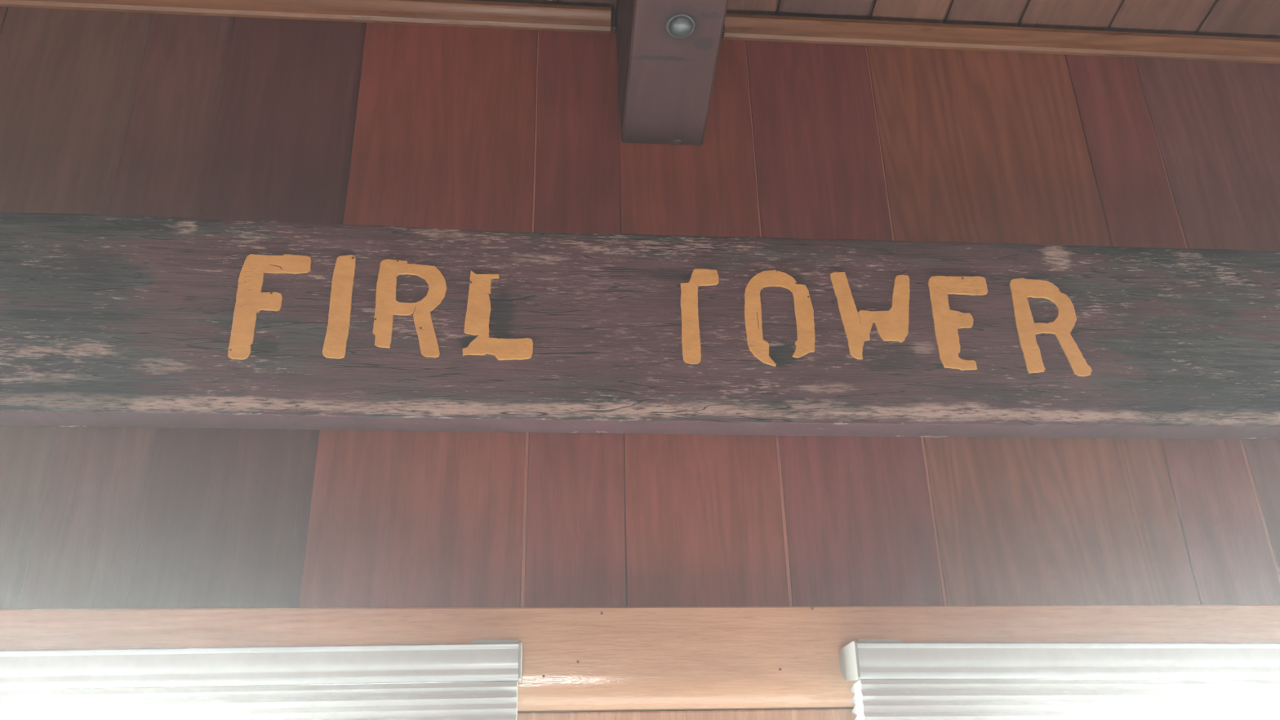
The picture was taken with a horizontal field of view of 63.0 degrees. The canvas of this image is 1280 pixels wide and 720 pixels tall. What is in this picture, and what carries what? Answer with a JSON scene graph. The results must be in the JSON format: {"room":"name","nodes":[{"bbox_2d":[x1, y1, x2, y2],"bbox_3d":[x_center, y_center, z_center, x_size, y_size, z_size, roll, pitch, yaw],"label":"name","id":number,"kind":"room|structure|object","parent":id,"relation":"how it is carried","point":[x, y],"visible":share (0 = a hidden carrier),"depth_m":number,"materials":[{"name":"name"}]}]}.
{"room":"fire lookout tower","nodes":[
{"label":"fire lookout tower","id":0,"kind":"room"},
{"bbox_2d":[0,0,1279,608],"bbox_3d":[0.077,0.695,0.707,3.800,2.435,0.110,1,-25,-5],"label":"wall","id":1,"kind":"structure","parent":0,"point":[228,118],"depth_m":1.00,"materials":[{"name":"red wood"}]},
{"bbox_2d":[0,639,522,719],"bbox_3d":[-0.589,0.266,0.737,1.004,0.114,0.046,1,-25,-5],"label":"window shade","id":2,"kind":"object","parent":1,"relation":"attached to","point":[477,680],"visible":1,"depth_m":0.76,"materials":[{"name":"white plastic"}]},
{"bbox_2d":[0,0,611,33],"bbox_3d":[-0.933,-0.381,1.045,1.810,0.022,0.016,1,-25,-5],"label":"trim","id":3,"kind":"structure","parent":1,"relation":"attached to","point":[454,13],"depth_m":1.10,"materials":[{"name":"brown wood"}]},
{"bbox_2d":[0,212,1279,439],"bbox_3d":[0.027,-0.027,0.957,1.820,0.195,0.040,1,-25,-5],"label":"sign board","id":4,"kind":"object","parent":1,"relation":"attached to","point":[106,320],"visible":1,"depth_m":0.93,"materials":[{"name":"wood"}]},
{"bbox_2d":[0,604,1279,712],"bbox_3d":[0.071,0.246,0.856,3.800,0.080,0.038,1,-25,-5],"label":"trim","id":5,"kind":"structure","parent":1,"relation":"attached to","point":[600,659],"depth_m":0.83,"materials":[{"name":"brown wood"}]},
{"bbox_2d":[516,708,857,719],"bbox_3d":[0.040,0.601,0.683,0.370,0.708,0.006,1,-25,-5],"label":"trim","id":6,"kind":"structure","parent":1,"relation":"attached to","point":[840,713],"depth_m":0.83,"materials":[{"name":"brown wood"}]},
{"bbox_2d":[723,13,1279,63],"bbox_3d":[1.021,-0.347,1.216,1.866,0.022,0.016,1,-25,-5],"label":"trim","id":7,"kind":"structure","parent":1,"relation":"attached to","point":[748,27],"depth_m":1.16,"materials":[{"name":"brown wood"}]},
{"bbox_2d":[839,639,1279,719],"bbox_3d":[0.663,0.288,0.846,1.001,0.114,0.046,1,-25,-5],"label":"window shade","id":8,"kind":"object","parent":1,"relation":"attached to","point":[898,680],"visible":1,"depth_m":0.81,"materials":[{"name":"white plastic"}]},
{"bbox_2d":[468,0,1279,39],"bbox_3d":[0.184,-1.263,-0.133,3.800,0.531,3.120,1,-25,-5],"label":"ceiling","id":9,"kind":"structure","parent":0,"point":[1259,19],"depth_m":1.15,"materials":[{"name":"brown wood"}]},
{"bbox_2d":[610,0,728,145],"bbox_3d":[0.159,-1.175,-0.187,0.123,0.660,3.098,1,-25,-5],"label":"ceiling beam","id":10,"kind":"structure","parent":9,"relation":"attached to","point":[668,51],"depth_m":0.99,"materials":[{"name":"brown wood"}]},
{"bbox_2d":[666,12,695,37],"bbox_3d":[0.037,-0.303,0.947,0.027,0.006,0.027,1,-25,-5],"label":"bolt","id":11,"kind":"object","parent":10,"relation":"in","point":[678,24],"depth_m":0.94,"materials":[{"name":"grey metal"}]}
]}

